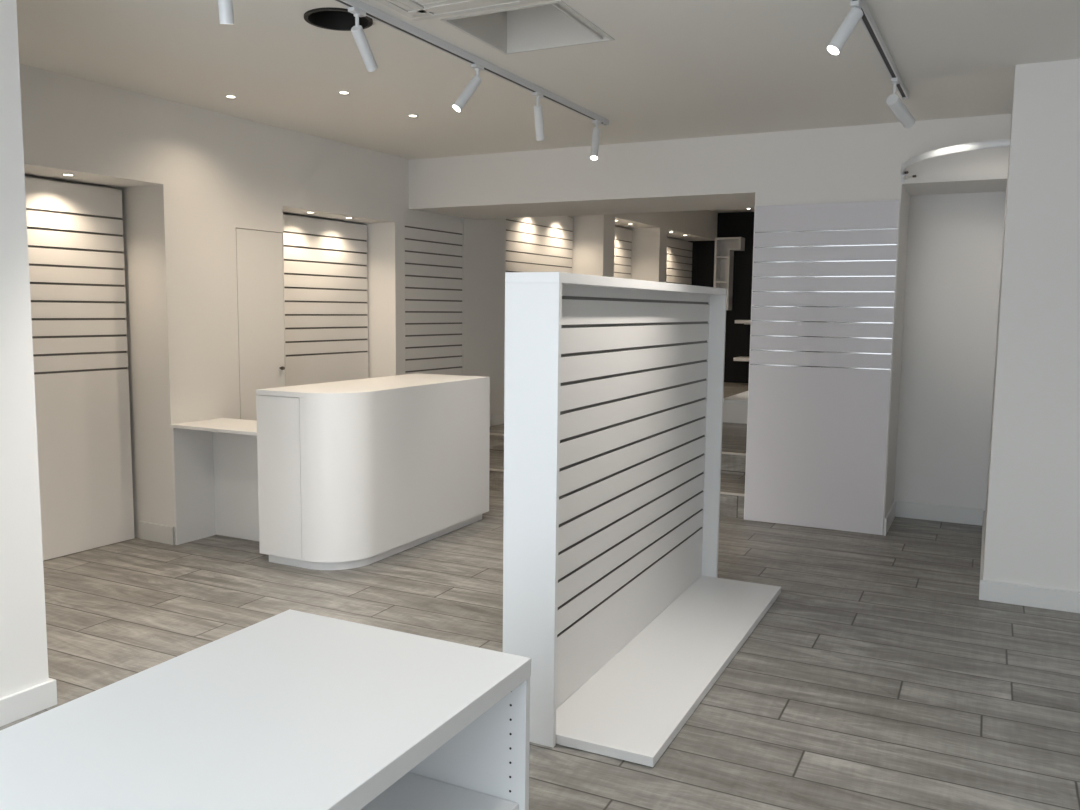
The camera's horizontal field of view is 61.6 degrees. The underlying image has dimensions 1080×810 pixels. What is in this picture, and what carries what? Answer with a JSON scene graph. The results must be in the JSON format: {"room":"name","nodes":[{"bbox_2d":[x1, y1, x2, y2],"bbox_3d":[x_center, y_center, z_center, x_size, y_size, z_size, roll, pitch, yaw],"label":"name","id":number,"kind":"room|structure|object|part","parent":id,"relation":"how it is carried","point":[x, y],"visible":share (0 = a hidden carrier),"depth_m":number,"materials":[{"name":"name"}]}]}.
{"room":"shop","nodes":[
{"label":"shop","id":0,"kind":"room"},
{"bbox_2d":[0,0,48,697],"bbox_3d":[-3.556,-0.129,2.082,2.178,2.675,3.563,4,7,26],"label":"wall","id":1,"kind":"structure","parent":0,"point":[23,635],"depth_m":3.15,"materials":[{"name":"white paint"}]},
{"bbox_2d":[0,678,56,726],"bbox_3d":[-2.686,1.208,1.792,0.096,0.095,3.585,4,7,29],"label":"baseboard","id":2,"kind":"structure","parent":1,"relation":"attached to","point":[29,701],"depth_m":3.23,"materials":[{"name":"white paint"}]},
{"bbox_2d":[19,63,717,537],"bbox_3d":[-0.543,-1.028,9.290,0.800,3.020,12.340,4,7,29],"label":"wall","id":3,"kind":"structure","parent":0,"point":[187,176],"depth_m":5.71,"materials":[{"name":"white paint"}]},
{"bbox_2d":[25,177,134,560],"bbox_3d":[-2.870,-0.180,5.096,0.080,2.154,1.195,4,7,29],"label":"panel","id":4,"kind":"object","parent":3,"relation":"attached to","point":[75,231],"visible":0.61,"depth_m":5.32,"materials":[{"name":"white laminate"}]},
{"bbox_2d":[139,521,174,544],"bbox_3d":[-2.390,0.798,5.645,0.310,0.112,0.012,4,7,29],"label":"baseboard","id":5,"kind":"structure","parent":3,"relation":"attached to","point":[149,531],"depth_m":5.63,"materials":[{"name":"white paint"}]},
{"bbox_2d":[236,228,284,420],"bbox_3d":[-1.880,-0.184,6.136,0.074,1.964,0.407,4,7,29],"label":"door","id":6,"kind":"structure","parent":3,"relation":"in","point":[259,254],"depth_m":6.07,"materials":[{"name":"white paint"}]},
{"bbox_2d":[283,214,367,386],"bbox_3d":[-1.749,-0.356,6.991,0.080,2.131,1.205,4,7,29],"label":"panel","id":7,"kind":"object","parent":3,"relation":"attached to","point":[326,272],"visible":0.56,"depth_m":7.01,"materials":[{"name":"white laminate"}]},
{"bbox_2d":[405,214,462,375],"bbox_3d":[-0.914,-0.612,7.856,0.018,1.985,0.848,4,7,29],"label":"panel","id":8,"kind":"object","parent":3,"relation":"attached to","point":[433,246],"visible":0.8,"depth_m":7.79,"materials":[{"name":"white laminate"}]},
{"bbox_2d":[490,413,503,425],"bbox_3d":[-0.509,0.159,8.652,0.014,0.105,0.685,4,7,29],"label":"baseboard","id":9,"kind":"structure","parent":3,"relation":"attached to","point":[497,419],"depth_m":8.80,"materials":[{"name":"white paint"}]},
{"bbox_2d":[506,216,572,272],"bbox_3d":[-0.182,-1.047,10.016,0.080,2.216,2.204,4,7,29],"label":"panel","id":10,"kind":"object","parent":3,"relation":"attached to","point":[533,244],"visible":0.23,"depth_m":10.17,"materials":[{"name":"white laminate"}]},
{"bbox_2d":[614,227,631,278],"bbox_3d":[0.869,-1.234,11.905,0.080,2.216,1.444,4,7,29],"label":"panel","id":11,"kind":"object","parent":3,"relation":"attached to","point":[622,252],"visible":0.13,"depth_m":12.17,"materials":[{"name":"white laminate"}]},
{"bbox_2d":[666,237,692,284],"bbox_3d":[1.885,-1.415,13.734,0.080,2.216,2.144,4,7,29],"label":"panel","id":12,"kind":"object","parent":3,"relation":"attached to","point":[679,252],"visible":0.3,"depth_m":14.05,"materials":[{"name":"white laminate"}]},
{"bbox_2d":[0,490,1079,809],"bbox_3d":[0.028,1.193,3.147,7.800,0.100,8.820,4,7,26],"label":"floor","id":13,"kind":"structure","parent":0,"point":[878,676],"depth_m":3.94,"materials":[{"name":"grey wood"}]},
{"bbox_2d":[169,418,258,544],"bbox_3d":[-1.835,0.493,5.553,0.730,0.750,0.410,4,7,26],"label":"desk","id":14,"kind":"object","parent":13,"relation":"on","point":[215,461],"visible":0.71,"depth_m":5.68,"materials":[{"name":"white laminate"}]},
{"bbox_3d":[-2.167,0.486,5.669,0.018,0.731,0.299,4,7,29],"label":"panel","id":15,"kind":"part","parent":14,"relation":"part of","materials":[{"name":"white laminate"}]},
{"bbox_3d":[-1.777,0.491,5.653,0.716,0.728,0.018,4,7,26],"label":"panel","id":16,"kind":"part","parent":14,"relation":"part of","materials":[{"name":"white laminate"}]},
{"bbox_2d":[0,609,530,809],"bbox_3d":[-0.595,0.935,1.538,0.660,0.735,1.245,4,7,26],"label":"display table","id":17,"kind":"object","parent":13,"relation":"on","point":[290,709],"visible":1,"depth_m":1.64,"materials":[{"name":"white laminate"}]},
{"bbox_2d":[360,772,518,809],"bbox_3d":[-0.449,0.904,1.462,0.303,0.019,1.202,4,7,26],"label":"shelf","id":18,"kind":"object","parent":17,"relation":"attached to","point":[414,790],"depth_m":1.95,"materials":[{"name":"white laminate"}]},
{"bbox_3d":[-0.322,0.901,2.086,0.656,0.695,0.019,4,7,26],"label":"panel","id":19,"kind":"part","parent":17,"relation":"part of","materials":[{"name":"white laminate"}]},
{"bbox_2d":[256,373,489,569],"bbox_3d":[-0.981,0.357,5.738,0.610,1.000,1.595,4,7,26],"label":"counter","id":20,"kind":"object","parent":13,"relation":"on","point":[356,473],"depth_m":5.16,"materials":[{"name":"white laminate"}]},
{"bbox_3d":[-1.466,0.407,5.100,0.312,0.913,0.018,4,7,26],"label":"door","id":21,"kind":"part","parent":20,"relation":"part of","materials":[{"name":"white laminate"}]},
{"bbox_2d":[256,373,489,397],"bbox_3d":[-0.975,-0.127,5.687,0.610,0.028,1.595,4,7,26],"label":"countertop","id":22,"kind":"structure","parent":20,"relation":"on","point":[367,387],"depth_m":5.43,"materials":[{"name":"white laminate"}]},
{"bbox_2d":[489,452,744,517],"bbox_3d":[0.365,0.610,7.415,2.833,0.175,0.772,4,7,26],"label":"stair step","id":23,"kind":"structure","parent":13,"relation":"on","point":[732,487],"depth_m":6.83,"materials":[{"name":"grey wood"}]},
{"bbox_2d":[503,272,780,766],"bbox_3d":[0.580,0.276,3.865,0.541,1.586,2.092,4,7,26],"label":"display","id":24,"kind":"object","parent":13,"relation":"on","point":[619,606],"visible":0.98,"depth_m":3.52,"materials":[{"name":"white laminate"}]},
{"bbox_3d":[-0.030,0.375,3.017,0.196,1.552,0.022,4,7,26],"label":"panel","id":25,"kind":"part","parent":24,"relation":"part of","materials":[{"name":"white laminate"}]},
{"bbox_2d":[556,576,780,766],"bbox_3d":[0.622,1.048,3.921,0.428,0.034,2.046,4,7,26],"label":"shelf","id":26,"kind":"object","parent":24,"relation":"attached to","point":[632,706],"depth_m":3.59,"materials":[{"name":"white laminate"}]},
{"bbox_3d":[0.879,0.191,4.867,0.196,1.552,0.022,4,7,26],"label":"panel","id":27,"kind":"part","parent":24,"relation":"part of","materials":[{"name":"white laminate"}]},
{"bbox_2d":[16,0,1079,159],"bbox_3d":[0.008,-1.537,2.761,7.800,0.060,8.600,4,7,26],"label":"ceiling","id":28,"kind":"structure","parent":0,"point":[671,69],"depth_m":4.50,"materials":[{"name":"white paint"}]},
{"bbox_2d":[225,95,236,97],"bbox_3d":[-1.788,-1.784,5.236,0.067,0.004,0.067,4,7,26],"label":"recessed light","id":29,"kind":"object","parent":28,"relation":"in","point":[227,96],"visible":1,"depth_m":5.23,"materials":[{"name":"white metal"}]},
{"bbox_2d":[304,7,372,30],"bbox_3d":[-0.847,-1.722,3.799,0.284,0.208,0.284,4,7,26],"label":"ceiling hole","id":30,"kind":"object","parent":28,"relation":"attached to","point":[339,19],"depth_m":3.91,"materials":[{"name":"black"}]},
{"bbox_2d":[338,91,349,93],"bbox_3d":[-1.106,-1.764,5.108,0.067,0.004,0.067,4,7,26],"label":"recessed light","id":31,"kind":"object","parent":28,"relation":"in","point":[339,92],"visible":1,"depth_m":5.10,"materials":[{"name":"white metal"}]},
{"bbox_2d":[376,0,546,20],"bbox_3d":[-0.376,-1.562,3.349,0.620,0.022,0.620,4,7,26],"label":"air conditioner","id":32,"kind":"object","parent":28,"relation":"attached to","point":[417,10],"visible":1,"depth_m":3.58,"materials":[{"name":"white plastic"}]},
{"bbox_2d":[413,0,466,6],"bbox_3d":[-0.376,-1.560,3.350,0.376,0.014,0.376,4,7,26],"label":"grille","id":33,"kind":"object","parent":32,"relation":"attached to","point":[417,3],"depth_m":3.54,"materials":[{"name":"white plastic"}]},
{"bbox_2d":[333,0,608,124],"bbox_3d":[-0.711,-1.589,3.621,0.040,0.032,4.901,4,7,27],"label":"track rail","id":34,"kind":"object","parent":28,"relation":"attached to","point":[374,13],"visible":0.98,"depth_m":4.24,"materials":[{"name":"white metal"}]},
{"bbox_2d":[218,0,233,23],"bbox_3d":[-1.058,-1.399,3.037,0.070,0.231,0.083,4,7,26],"label":"track spotlight","id":35,"kind":"object","parent":34,"relation":"attached to","point":[226,16],"visible":1,"depth_m":3.04,"materials":[{"name":"white metal"}]},
{"bbox_2d":[348,7,377,71],"bbox_3d":[-0.714,-1.470,3.656,0.047,0.211,0.183,3,6,18],"label":"track spotlight","id":36,"kind":"object","parent":34,"relation":"attached to","point":[357,31],"visible":1,"depth_m":3.63,"materials":[{"name":"white metal"}]},
{"bbox_3d":[-0.727,-1.514,3.608,0.015,0.071,0.024,2,6,14],"label":"stem","id":37,"kind":"part","parent":36,"relation":"part of","materials":[{"name":"white metal"}]},
{"bbox_2d":[452,63,483,111],"bbox_3d":[-0.342,-1.533,4.385,0.174,0.231,0.062,-4,7,-36],"label":"track spotlight","id":38,"kind":"object","parent":34,"relation":"hanging from","point":[461,101],"visible":1,"depth_m":4.37,"materials":[{"name":"white metal"}]},
{"bbox_2d":[532,92,544,140],"bbox_3d":[-0.007,-1.586,4.990,0.047,0.245,0.130,2,6,15],"label":"track spotlight","id":39,"kind":"object","parent":34,"relation":"hanging from","point":[538,114],"visible":1,"depth_m":4.97,"materials":[{"name":"white metal"}]},
{"bbox_2d":[590,120,601,159],"bbox_3d":[0.347,-1.647,5.639,0.048,0.251,0.158,2,6,12],"label":"track spotlight","id":40,"kind":"object","parent":34,"relation":"hanging from","point":[596,131],"visible":1,"depth_m":5.61,"materials":[{"name":"white metal"}]},
{"bbox_2d":[440,0,614,54],"bbox_3d":[-0.040,-1.782,3.914,0.561,0.314,0.569,4,7,26],"label":"ceiling hatch","id":41,"kind":"object","parent":28,"relation":"attached to","point":[548,25],"visible":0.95,"depth_m":4.16,"materials":[{"name":"white paint"}]},
{"bbox_2d":[850,0,908,99],"bbox_3d":[0.976,-1.506,3.010,0.038,0.032,4.501,4,7,27],"label":"track rail","id":42,"kind":"object","parent":28,"relation":"attached to","point":[867,20],"visible":1,"depth_m":4.05,"materials":[{"name":"white metal"}]},
{"bbox_2d":[827,0,862,54],"bbox_3d":[1.173,-1.436,3.456,0.159,0.197,0.070,-2,7,-26],"label":"track spotlight","id":43,"kind":"object","parent":42,"relation":"hanging from","point":[855,14],"visible":1,"depth_m":3.43,"materials":[{"name":"white metal"}]},
{"bbox_2d":[886,77,914,127],"bbox_3d":[1.802,-1.526,4.561,0.229,0.236,0.101,-5,8,-44],"label":"track spotlight","id":44,"kind":"object","parent":42,"relation":"attached to","point":[893,101],"visible":1,"depth_m":4.53,"materials":[{"name":"white metal"}]},
{"bbox_3d":[1.777,-1.561,4.538,0.015,0.117,0.110,3,6,21],"label":"stem","id":45,"kind":"part","parent":44,"relation":"part of","materials":[{"name":"white metal"}]},
{"bbox_2d":[490,433,745,455],"bbox_3d":[0.555,0.325,7.725,2.798,0.016,0.024,4,7,26],"label":"trim","id":46,"kind":"structure","parent":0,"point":[497,434],"depth_m":7.24,"materials":[{"name":"grey"}]},
{"bbox_2d":[489,382,748,474],"bbox_3d":[2.113,0.158,11.082,4.000,0.345,7.400,4,7,26],"label":"floor","id":47,"kind":"structure","parent":0,"point":[734,435],"depth_m":8.19,"materials":[{"name":"grey wood"}]},
{"bbox_2d":[723,391,747,423],"bbox_3d":[2.714,0.022,9.663,1.185,0.235,1.570,4,7,26],"label":"display platform","id":48,"kind":"object","parent":47,"relation":"on","point":[735,407],"visible":0.05,"depth_m":9.18,"materials":[{"name":"white laminate"}]},
{"bbox_2d":[688,212,753,382],"bbox_3d":[3.728,-1.702,14.114,4.000,2.755,0.230,4,7,26],"label":"wall","id":49,"kind":"structure","parent":0,"point":[730,224],"depth_m":14.31,"materials":[{"name":"black paint"}]},
{"bbox_2d":[713,237,744,309],"bbox_3d":[2.961,-2.050,14.192,0.410,1.125,0.248,4,7,26],"label":"wall shelf unit","id":50,"kind":"object","parent":49,"relation":"attached to","point":[725,247],"visible":0.85,"depth_m":14.20,"materials":[{"name":"white laminate"}]},
{"bbox_3d":[2.888,-2.314,14.201,0.178,0.025,0.225,4,7,26],"label":"shelf","id":51,"kind":"part","parent":50,"relation":"part of","materials":[{"name":"white laminate"}]},
{"bbox_3d":[3.014,-2.061,14.297,0.346,1.061,0.013,4,7,26],"label":"panel","id":52,"kind":"part","parent":50,"relation":"part of","materials":[{"name":"white laminate"}]},
{"bbox_2d":[733,356,748,360],"bbox_3d":[3.724,-0.674,13.825,1.435,0.070,0.469,4,7,26],"label":"floating shelf","id":53,"kind":"object","parent":49,"relation":"attached to","point":[741,358],"visible":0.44,"depth_m":13.90,"materials":[{"name":"white laminate"}]},
{"bbox_2d":[735,320,750,323],"bbox_3d":[3.730,-1.248,13.764,1.435,0.070,0.469,4,7,26],"label":"floating shelf","id":54,"kind":"object","parent":49,"relation":"attached to","point":[736,321],"visible":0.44,"depth_m":13.81,"materials":[{"name":"white laminate"}]},
{"bbox_2d":[710,208,754,212],"bbox_3d":[2.178,-2.720,10.847,4.000,0.080,7.250,4,7,26],"label":"ceiling","id":55,"kind":"structure","parent":0,"point":[751,209],"depth_m":13.96,"materials":[{"name":"white paint"}]},
{"bbox_2d":[755,114,1010,534],"bbox_3d":[2.615,-0.500,6.247,2.100,2.675,0.950,4,7,26],"label":"wall","id":56,"kind":"structure","parent":0,"point":[951,214],"depth_m":6.22,"materials":[{"name":"white paint"}]},
{"bbox_2d":[409,133,756,218],"bbox_3d":[0.123,-2.002,7.344,3.500,0.820,0.950,4,7,26],"label":"beam","id":57,"kind":"structure","parent":56,"relation":"attached to","point":[716,172],"depth_m":6.81,"materials":[{"name":"white paint"}]},
{"bbox_2d":[744,200,899,534],"bbox_3d":[1.872,-0.248,6.096,0.924,2.182,0.020,4,7,26],"label":"panel","id":58,"kind":"object","parent":56,"relation":"attached to","point":[824,274],"visible":1,"depth_m":6.08,"materials":[{"name":"white laminate"}]},
{"bbox_2d":[884,501,982,535],"bbox_3d":[2.686,0.797,6.159,0.584,0.115,0.655,4,7,26],"label":"baseboard","id":59,"kind":"structure","parent":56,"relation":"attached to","point":[952,514],"depth_m":6.42,"materials":[{"name":"white paint"}]},
{"bbox_2d":[901,139,1010,181],"bbox_3d":[2.293,-1.426,5.240,0.226,0.120,1.057,0,6,-7],"label":"rail","id":60,"kind":"object","parent":56,"relation":"attached to","point":[1003,142],"visible":0.98,"depth_m":4.95,"materials":[{"name":"white metal"}]},
{"bbox_2d":[983,59,1079,591],"bbox_3d":[3.928,-0.348,4.932,2.568,2.675,2.150,4,7,26],"label":"wall","id":61,"kind":"structure","parent":0,"point":[1032,514],"depth_m":4.46,"materials":[{"name":"white paint"}]},
{"bbox_2d":[979,511,1079,612],"bbox_3d":[3.747,0.939,4.969,2.382,0.105,1.854,4,7,26],"label":"baseboard","id":62,"kind":"structure","parent":61,"relation":"attached to","point":[994,591],"depth_m":4.58,"materials":[{"name":"white paint"}]}
]}

